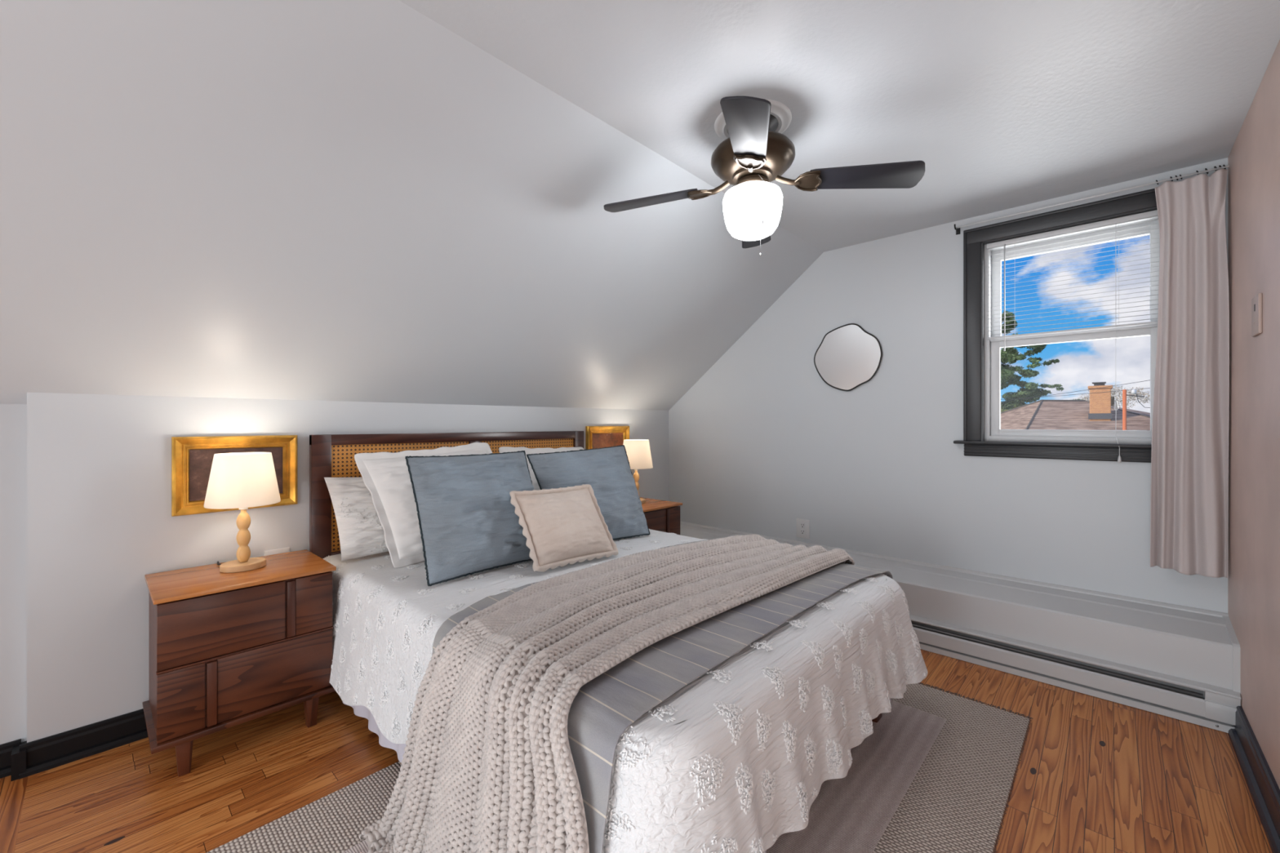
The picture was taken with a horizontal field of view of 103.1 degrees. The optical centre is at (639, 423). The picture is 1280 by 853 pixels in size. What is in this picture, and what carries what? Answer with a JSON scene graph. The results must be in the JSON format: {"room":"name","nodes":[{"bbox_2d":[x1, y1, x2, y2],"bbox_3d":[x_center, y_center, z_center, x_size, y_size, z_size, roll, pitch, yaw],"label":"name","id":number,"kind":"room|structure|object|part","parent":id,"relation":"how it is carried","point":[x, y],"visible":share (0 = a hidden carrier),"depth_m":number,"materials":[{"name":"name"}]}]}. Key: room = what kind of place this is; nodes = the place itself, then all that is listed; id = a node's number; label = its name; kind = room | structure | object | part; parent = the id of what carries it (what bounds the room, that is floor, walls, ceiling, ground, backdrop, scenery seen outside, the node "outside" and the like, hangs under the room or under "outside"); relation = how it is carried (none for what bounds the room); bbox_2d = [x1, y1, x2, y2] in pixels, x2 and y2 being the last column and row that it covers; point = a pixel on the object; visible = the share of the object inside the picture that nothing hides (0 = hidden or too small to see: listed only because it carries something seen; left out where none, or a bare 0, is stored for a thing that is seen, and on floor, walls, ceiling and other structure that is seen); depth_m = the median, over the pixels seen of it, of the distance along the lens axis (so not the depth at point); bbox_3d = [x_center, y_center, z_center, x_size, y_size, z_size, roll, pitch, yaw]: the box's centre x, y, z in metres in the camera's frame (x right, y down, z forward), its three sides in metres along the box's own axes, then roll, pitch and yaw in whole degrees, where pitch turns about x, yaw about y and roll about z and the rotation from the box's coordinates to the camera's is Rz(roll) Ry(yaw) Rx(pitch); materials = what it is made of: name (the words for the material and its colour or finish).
{"room":"attic bedroom","nodes":[
{"label":"attic bedroom","id":0,"kind":"room"},
{"bbox_2d":[0,392,668,744],"bbox_3d":[-2.614,0.529,1.248,0.250,1.262,8.100,0,0,43],"label":"wall","id":1,"kind":"structure","parent":0,"point":[86,479],"depth_m":1.83,"materials":[{"name":"grey paint"}]},
{"bbox_2d":[0,708,148,781],"bbox_3d":[-3.312,1.111,0.327,0.083,0.098,5.800,0,0,43],"label":"baseboard","id":2,"kind":"structure","parent":1,"relation":"attached to","point":[19,760],"depth_m":1.74,"materials":[{"name":"black paint"}]},
{"bbox_2d":[171,435,297,516],"bbox_3d":[-1.647,0.204,2.086,0.025,0.303,0.407,0,0,43],"label":"framed picture","id":3,"kind":"object","parent":1,"relation":"attached to","point":[192,457],"visible":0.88,"depth_m":2.02},
{"bbox_2d":[264,546,289,555],"bbox_3d":[-1.563,0.605,2.189,0.009,0.124,0.092,0,0,43],"label":"wall outlet","id":4,"kind":"object","parent":1,"relation":"attached to","point":[272,552],"visible":0.09,"depth_m":2.19,"materials":[{"name":"white plastic"}]},
{"bbox_2d":[585,426,629,448],"bbox_3d":[-0.223,0.173,3.619,0.025,0.304,0.411,0,0,43],"label":"framed picture","id":5,"kind":"object","parent":1,"relation":"attached to","point":[596,437],"visible":0.5,"depth_m":3.60},
{"bbox_2d":[0,0,823,410],"bbox_3d":[-2.161,-0.533,0.828,1.587,1.324,8.100,0,0,43],"label":"ceiling","id":6,"kind":"structure","parent":0,"point":[313,200],"depth_m":1.68,"materials":[{"name":"grey paint"}]},
{"bbox_2d":[0,648,1272,852],"bbox_3d":[-1.407,1.160,0.161,3.200,0.001,8.150,0,0,43],"label":"floor","id":7,"kind":"structure","parent":0,"point":[1095,775],"depth_m":1.64,"materials":[{"name":"brown wood"}]},
{"bbox_2d":[142,549,336,777],"bbox_3d":[-1.508,0.860,1.930,0.403,0.600,0.528,0,0,43],"label":"nightstand","id":8,"kind":"object","parent":7,"relation":"on","point":[226,651],"visible":0.98,"depth_m":1.79,"materials":[{"name":"brown wood"}]},
{"bbox_3d":[-1.512,1.103,1.685,0.044,0.113,0.044,0,0,43],"label":"leg","id":9,"kind":"part","parent":8,"relation":"part of","materials":[{"name":"brown wood"}]},
{"bbox_2d":[204,452,280,573],"bbox_3d":[-1.537,0.428,1.975,0.234,0.623,0.266,0,0,-26],"label":"table lamp","id":10,"kind":"object","parent":8,"relation":"on","point":[242,481],"visible":1,"depth_m":1.90,"materials":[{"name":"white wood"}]},
{"bbox_3d":[-1.530,0.214,1.960,0.234,0.195,0.234,0,0,43],"label":"lamp shade","id":11,"kind":"part","parent":10,"relation":"part of","materials":[{"name":"white fabric"}]},
{"bbox_3d":[-1.530,0.430,1.960,0.044,0.210,0.044,0,0,43],"label":"stem","id":12,"kind":"part","parent":10,"relation":"part of","materials":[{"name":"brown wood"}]},
{"bbox_3d":[-1.376,0.914,1.808,0.016,0.220,0.499,0,0,43],"label":"drawer","id":13,"kind":"part","parent":8,"relation":"part of","materials":[{"name":"brown wood"}]},
{"bbox_3d":[-1.376,0.688,1.808,0.016,0.212,0.499,0,0,43],"label":"drawer","id":14,"kind":"part","parent":8,"relation":"part of","materials":[{"name":"brown wood"}]},
{"bbox_3d":[-1.264,1.103,1.953,0.044,0.113,0.044,0,0,43],"label":"leg","id":15,"kind":"part","parent":8,"relation":"part of","materials":[{"name":"brown wood"}]},
{"bbox_2d":[309,431,886,727],"bbox_3d":[-0.195,0.606,2.146,2.017,1.108,1.572,0,0,43],"label":"bed","id":16,"kind":"object","parent":7,"relation":"on","point":[331,455],"visible":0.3,"depth_m":2.36,"materials":[{"name":"brown wood"}]},
{"bbox_3d":[-1.173,0.344,2.550,0.006,0.492,0.680,0,0,43],"label":"cane panel","id":17,"kind":"part","parent":16,"relation":"part of","materials":[{"name":"brown wicker"}]},
{"bbox_3d":[-0.920,0.606,2.820,0.037,1.108,1.572,0,0,43],"label":"headboard","id":18,"kind":"part","parent":16,"relation":"part of","materials":[{"name":"brown wood"}]},
{"bbox_3d":[-0.669,0.344,3.092,0.006,0.492,0.680,0,0,43],"label":"cane panel","id":19,"kind":"part","parent":16,"relation":"part of","materials":[{"name":"brown wicker"}]},
{"bbox_2d":[342,698,891,852],"bbox_3d":[-0.169,0.983,2.099,1.936,0.245,1.507,0,0,43],"label":"bed skirt","id":20,"kind":"object","parent":16,"relation":"on","point":[362,711],"visible":0.02,"depth_m":1.81,"materials":[{"name":"white fabric"}]},
{"bbox_2d":[323,528,927,852],"bbox_3d":[-0.152,0.809,2.079,2.079,0.468,1.632,0,0,43],"label":"coverlet","id":21,"kind":"object","parent":16,"relation":"on","point":[781,717],"visible":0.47,"depth_m":1.32,"materials":[{"name":"white fabric"}]},
{"bbox_2d":[324,477,388,561],"bbox_3d":[-1.088,0.407,2.380,0.183,0.345,0.645,0,0,43],"label":"bed pillow","id":22,"kind":"object","parent":21,"relation":"on","point":[360,529],"visible":0.36,"depth_m":2.20,"materials":[{"name":"white fabric"}]},
{"bbox_2d":[354,442,492,568],"bbox_3d":[-0.907,0.345,2.355,0.310,0.491,0.675,0,0,43],"label":"euro pillow","id":23,"kind":"object","parent":21,"relation":"on","point":[386,476],"visible":0.34,"depth_m":2.18,"materials":[{"name":"white fabric"}]},
{"bbox_2d":[404,450,534,586],"bbox_3d":[-0.643,0.356,2.120,0.353,0.448,0.620,0,0,43],"label":"square pillow","id":24,"kind":"object","parent":21,"relation":"on","point":[468,523],"visible":0.82,"depth_m":2.00,"materials":[{"name":"blue fabric"}]},
{"bbox_2d":[498,446,583,489],"bbox_3d":[-0.459,0.361,2.902,0.259,0.463,0.640,0,0,43],"label":"euro pillow","id":25,"kind":"object","parent":21,"relation":"on","point":[503,449],"visible":0.07,"depth_m":2.86,"materials":[{"name":"white fabric"}]},
{"bbox_2d":[509,484,618,572],"bbox_3d":[-0.305,0.422,2.120,0.216,0.300,0.431,0,0,43],"label":"throw pillow","id":26,"kind":"object","parent":21,"relation":"on","point":[562,526],"visible":1,"depth_m":2.06,"materials":[{"name":"beige fabric"}]},
{"bbox_2d":[526,444,649,540],"bbox_3d":[-0.210,0.353,2.573,0.327,0.453,0.644,0,0,43],"label":"square pillow","id":27,"kind":"object","parent":21,"relation":"on","point":[607,470],"visible":0.69,"depth_m":2.53,"materials":[{"name":"blue fabric"}]},
{"bbox_2d":[359,533,854,852],"bbox_3d":[0.181,0.821,1.724,0.848,0.620,1.822,0,0,43],"label":"knit blanket","id":28,"kind":"object","parent":21,"relation":"on","point":[487,766],"visible":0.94,"depth_m":1.26,"materials":[{"name":"beige fabric"}]},
{"bbox_2d":[431,538,893,852],"bbox_3d":[0.168,0.833,1.778,0.890,0.532,1.712,0,0,43],"label":"striped throw","id":29,"kind":"object","parent":21,"relation":"on","point":[602,708],"visible":0.22,"depth_m":1.20,"materials":[{"name":"grey fabric"}]},
{"bbox_3d":[0.907,1.060,1.990,0.060,0.200,0.060,0,0,43],"label":"leg","id":30,"kind":"part","parent":16,"relation":"part of","materials":[{"name":"brown wood"}]},
{"bbox_2d":[206,682,1033,852],"bbox_3d":[0.080,1.155,1.565,1.560,0.010,2.634,0,0,43],"label":"area rug","id":31,"kind":"object","parent":7,"relation":"on","point":[936,771],"visible":0.33,"depth_m":1.56,"materials":[{"name":"grey carpet"}]},
{"bbox_3d":[0.105,1.151,1.568,1.040,0.002,2.070,0,0,43],"label":"panel","id":32,"kind":"part","parent":31,"relation":"part of","materials":[{"name":"grey carpet"}]},
{"bbox_2d":[639,497,682,534],"bbox_3d":[-0.023,0.860,3.510,0.403,0.600,0.528,0,0,43],"label":"nightstand","id":33,"kind":"object","parent":7,"relation":"on","point":[664,516],"visible":0.12,"depth_m":3.46,"materials":[{"name":"brown wood"}]},
{"bbox_2d":[622,439,653,503],"bbox_3d":[-0.026,0.339,3.556,0.234,0.443,0.234,0,0,43],"label":"table lamp","id":34,"kind":"object","parent":33,"relation":"on","point":[638,451],"visible":0.68,"depth_m":3.47,"materials":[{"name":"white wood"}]},
{"bbox_3d":[-0.026,0.430,3.556,0.044,0.210,0.044,0,0,43],"label":"stem","id":35,"kind":"part","parent":34,"relation":"part of","materials":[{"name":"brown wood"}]},
{"bbox_3d":[-0.026,0.214,3.556,0.234,0.195,0.234,0,0,43],"label":"lamp shade","id":36,"kind":"part","parent":34,"relation":"part of","materials":[{"name":"white fabric"}]},
{"bbox_3d":[0.108,0.688,3.388,0.016,0.212,0.499,0,0,43],"label":"drawer","id":37,"kind":"part","parent":33,"relation":"part of","materials":[{"name":"brown wood"}]},
{"bbox_2d":[909,614,1240,733],"bbox_3d":[1.333,1.081,2.714,2.438,0.157,0.040,0,0,43],"label":"baseboard heater","id":38,"kind":"object","parent":7,"relation":"on","point":[1210,706],"visible":0.66,"depth_m":2.17,"materials":[{"name":"white metal"}]},
{"bbox_3d":[1.290,1.087,2.733,2.350,0.066,0.009,0,0,43],"label":"panel","id":39,"kind":"part","parent":38,"relation":"part of","materials":[{"name":"white metal"}]},
{"bbox_2d":[399,0,1279,252],"bbox_3d":[-0.875,-1.145,-0.286,1.813,0.100,8.220,0,0,43],"label":"ceiling","id":40,"kind":"structure","parent":0,"point":[1005,104],"depth_m":1.62,"materials":[{"name":"white paint"}]},
{"bbox_2d":[603,96,924,256],"bbox_3d":[0.410,-0.868,1.855,0.861,0.455,0.861,0,0,-30],"label":"ceiling fan","id":41,"kind":"object","parent":40,"relation":"hanging from","point":[753,153],"visible":1,"depth_m":1.77,"materials":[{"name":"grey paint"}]},
{"bbox_3d":[0.042,-0.851,1.952,0.369,0.054,0.132,0,0,14],"label":"blade","id":42,"kind":"part","parent":41,"relation":"part of","materials":[{"name":"black wood"}]},
{"bbox_3d":[0.313,-0.851,1.486,0.132,0.054,0.369,0,0,14],"label":"blade","id":43,"kind":"part","parent":41,"relation":"part of","materials":[{"name":"black wood"}]},
{"bbox_3d":[0.410,-0.771,1.855,0.214,0.182,0.214,0,0,43],"label":"glass globe","id":44,"kind":"part","parent":41,"relation":"part of"},
{"bbox_3d":[0.507,-0.851,2.223,0.132,0.054,0.369,0,0,14],"label":"blade","id":45,"kind":"part","parent":41,"relation":"part of","materials":[{"name":"black wood"}]},
{"bbox_3d":[0.419,-0.779,1.765,0.006,0.194,0.050,0,0,-8],"label":"pull chain","id":46,"kind":"part","parent":41,"relation":"part of","materials":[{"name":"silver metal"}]},
{"bbox_3d":[0.779,-0.851,1.758,0.369,0.054,0.132,0,0,14],"label":"blade","id":47,"kind":"part","parent":41,"relation":"part of","materials":[{"name":"black wood"}]},
{"bbox_2d":[668,157,1227,613],"bbox_3d":[1.326,0.043,3.212,3.350,2.275,0.140,0,0,43],"label":"wall","id":48,"kind":"structure","parent":0,"point":[760,443],"depth_m":2.96,"materials":[{"name":"grey paint"}]},
{"bbox_2d":[796,518,809,538],"bbox_3d":[1.072,0.695,3.345,0.092,0.124,0.009,0,0,43],"label":"wall outlet","id":49,"kind":"object","parent":48,"relation":"attached to","point":[802,525],"visible":1,"depth_m":3.34,"materials":[{"name":"white plastic"}]},
{"bbox_2d":[800,522,804,528],"bbox_3d":[1.071,0.674,3.344,0.030,0.033,0.004,0,0,43],"label":"socket","id":50,"kind":"object","parent":49,"relation":"attached to","point":[802,524],"depth_m":3.34,"materials":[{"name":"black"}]},
{"bbox_2d":[800,528,804,534],"bbox_3d":[1.071,0.716,3.344,0.030,0.033,0.004,0,0,43],"label":"socket","id":51,"kind":"object","parent":49,"relation":"attached to","point":[802,531],"depth_m":3.34,"materials":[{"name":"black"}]},
{"bbox_2d":[813,323,882,391],"bbox_3d":[1.279,-0.404,3.142,0.419,0.416,0.021,0,0,43],"label":"mirror","id":52,"kind":"object","parent":48,"relation":"attached to","point":[848,356],"visible":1,"depth_m":3.13,"materials":[{"name":"silver glass"}]},
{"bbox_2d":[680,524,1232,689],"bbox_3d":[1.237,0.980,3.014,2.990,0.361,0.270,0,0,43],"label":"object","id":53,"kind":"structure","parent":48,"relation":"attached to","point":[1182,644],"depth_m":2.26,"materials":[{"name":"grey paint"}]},
{"bbox_2d":[680,521,1240,695],"bbox_3d":[1.235,0.922,3.011,2.990,0.276,0.276,0,0,43],"label":"trim","id":54,"kind":"structure","parent":48,"relation":"attached to","point":[1236,646],"depth_m":2.41,"materials":[{"name":"grey paint"}]},
{"bbox_2d":[953,188,1159,462],"bbox_3d":[2.081,-0.425,2.462,0.942,1.201,0.190,0,0,43],"label":"window","id":55,"kind":"structure","parent":48,"relation":"in","point":[983,434],"depth_m":2.55,"materials":[{"name":"grey paint"}]},
{"bbox_3d":[2.047,0.102,2.425,0.942,0.016,0.090,0,0,43],"label":"sill","id":56,"kind":"part","parent":55,"relation":"part of","materials":[{"name":"grey paint"}]},
{"bbox_3d":[2.110,-0.424,2.491,0.693,1.043,0.108,0,0,43],"label":"frame","id":57,"kind":"part","parent":55,"relation":"part of","materials":[{"name":"white plastic"}]},
{"bbox_2d":[986,209,1159,462],"bbox_3d":[2.043,-0.382,2.420,0.665,1.117,0.104,0,0,43],"label":"window blind","id":58,"kind":"object","parent":55,"relation":"attached to","point":[1152,214],"visible":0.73,"depth_m":2.43,"materials":[{"name":"white plastic"}]},
{"bbox_3d":[2.070,-0.445,2.449,0.665,0.010,0.018,0,0,43],"label":"rail","id":59,"kind":"part","parent":58,"relation":"part of","materials":[{"name":"white plastic"}]},
{"bbox_3d":[2.174,-0.534,2.322,0.002,0.788,0.002,0,0,43],"label":"pull cord","id":60,"kind":"part","parent":58,"relation":"part of","materials":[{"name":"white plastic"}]},
{"bbox_3d":[2.156,0.005,2.295,0.005,0.290,0.066,0,0,33],"label":"pull cord","id":61,"kind":"part","parent":58,"relation":"part of","materials":[{"name":"white plastic"}]},
{"bbox_3d":[2.190,-0.679,2.324,0.001,0.478,0.001,0,0,43],"label":"ladder cord","id":62,"kind":"part","parent":58,"relation":"part of","materials":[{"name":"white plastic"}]},
{"bbox_3d":[2.094,-0.184,2.474,0.641,0.516,0.045,0,0,43],"label":"sash","id":63,"kind":"part","parent":55,"relation":"part of","materials":[{"name":"white plastic"}]},
{"bbox_3d":[2.123,-0.663,2.505,0.641,0.506,0.030,0,0,43],"label":"sash","id":64,"kind":"part","parent":55,"relation":"part of","materials":[{"name":"white plastic"}]},
{"bbox_2d":[954,164,1229,235],"bbox_3d":[2.038,-1.040,2.395,0.965,0.040,0.086,0,0,43],"label":"curtain rod","id":65,"kind":"object","parent":48,"relation":"attached to","point":[957,228],"visible":1,"depth_m":2.33,"materials":[{"name":"grey metal"}]},
{"bbox_2d":[1150,164,1229,578],"bbox_3d":[2.285,-0.209,2.118,0.226,1.681,0.057,0,0,43],"label":"curtain","id":66,"kind":"object","parent":65,"relation":"hanging from","point":[1189,503],"visible":1,"depth_m":2.11,"materials":[{"name":"white fabric"}]},
{"bbox_2d":[1227,39,1279,789],"bbox_3d":[-0.292,0.033,-0.909,0.110,2.255,8.100,0,0,43],"label":"wall","id":67,"kind":"structure","parent":0,"point":[1254,157],"depth_m":1.67,"materials":[{"name":"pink paint"}]},
{"bbox_2d":[1227,705,1279,852],"bbox_3d":[-0.436,1.103,-0.960,0.033,0.115,7.830,0,0,43],"label":"baseboard","id":68,"kind":"structure","parent":67,"relation":"attached to","point":[1264,791],"depth_m":1.58,"materials":[{"name":"black paint"}]},
{"bbox_2d":[1251,293,1262,337],"bbox_3d":[2.010,-0.351,1.657,0.011,0.128,0.105,0,0,43],"label":"switch plate","id":69,"kind":"object","parent":67,"relation":"attached to","point":[1256,302],"visible":1,"depth_m":1.64,"materials":[{"name":"beige plastic"}]},
{"label":"outside","id":70,"kind":"structure","parent":0,"visible":0},
{"bbox_3d":[27.633,4.260,33.615,80.000,0.200,79.500,0,0,43],"label":"lawn","id":71,"kind":"structure","parent":70,"visible":0},
{"bbox_2d":[1000,310,1064,412],"bbox_3d":[13.282,0.004,18.705,1.561,8.311,3.611,0,0,-41],"label":"conifer tree","id":72,"kind":"object","parent":71,"relation":"on","point":[1011,355],"visible":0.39,"depth_m":18.17,"materials":[{"name":"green plant"}]},
{"bbox_2d":[1000,382,1150,430],"bbox_3d":[10.401,1.625,11.412,11.019,5.070,8.537,0,0,43],"label":"house","id":73,"kind":"structure","parent":71,"relation":"on","point":[1097,414],"depth_m":11.56,"materials":[{"name":"brown brick"}]},
{"bbox_2d":[1075,384,1150,408],"bbox_3d":[18.968,1.313,19.533,3.623,5.694,2.538,0,0,43],"label":"bare tree","id":74,"kind":"object","parent":71,"relation":"on","point":[1113,401],"visible":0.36,"depth_m":19.52,"materials":[{"name":"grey plant"}]},
{"bbox_2d":[1122,389,1150,430],"bbox_3d":[7.365,1.878,7.469,0.394,4.755,0.056,0,0,43],"label":"utility pole","id":75,"kind":"object","parent":71,"relation":"on","point":[1124,391],"visible":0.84,"depth_m":7.57,"materials":[{"name":"orange wood"}]},
{"bbox_2d":[1000,387,1150,399],"bbox_3d":[6.374,-0.456,8.390,3.909,0.194,0.007,0,0,43],"label":"overhead wire","id":76,"kind":"object","parent":75,"relation":"attached to","point":[1148,388],"visible":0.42,"depth_m":7.97,"materials":[{"name":"grey"}]},
{"bbox_2d":[1004,380,1147,401],"bbox_3d":[6.374,-0.449,8.390,3.910,0.527,0.007,0,0,43],"label":"overhead wire","id":77,"kind":"object","parent":75,"relation":"attached to","point":[1145,380],"visible":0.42,"depth_m":7.95,"materials":[{"name":"grey"}]}
]}

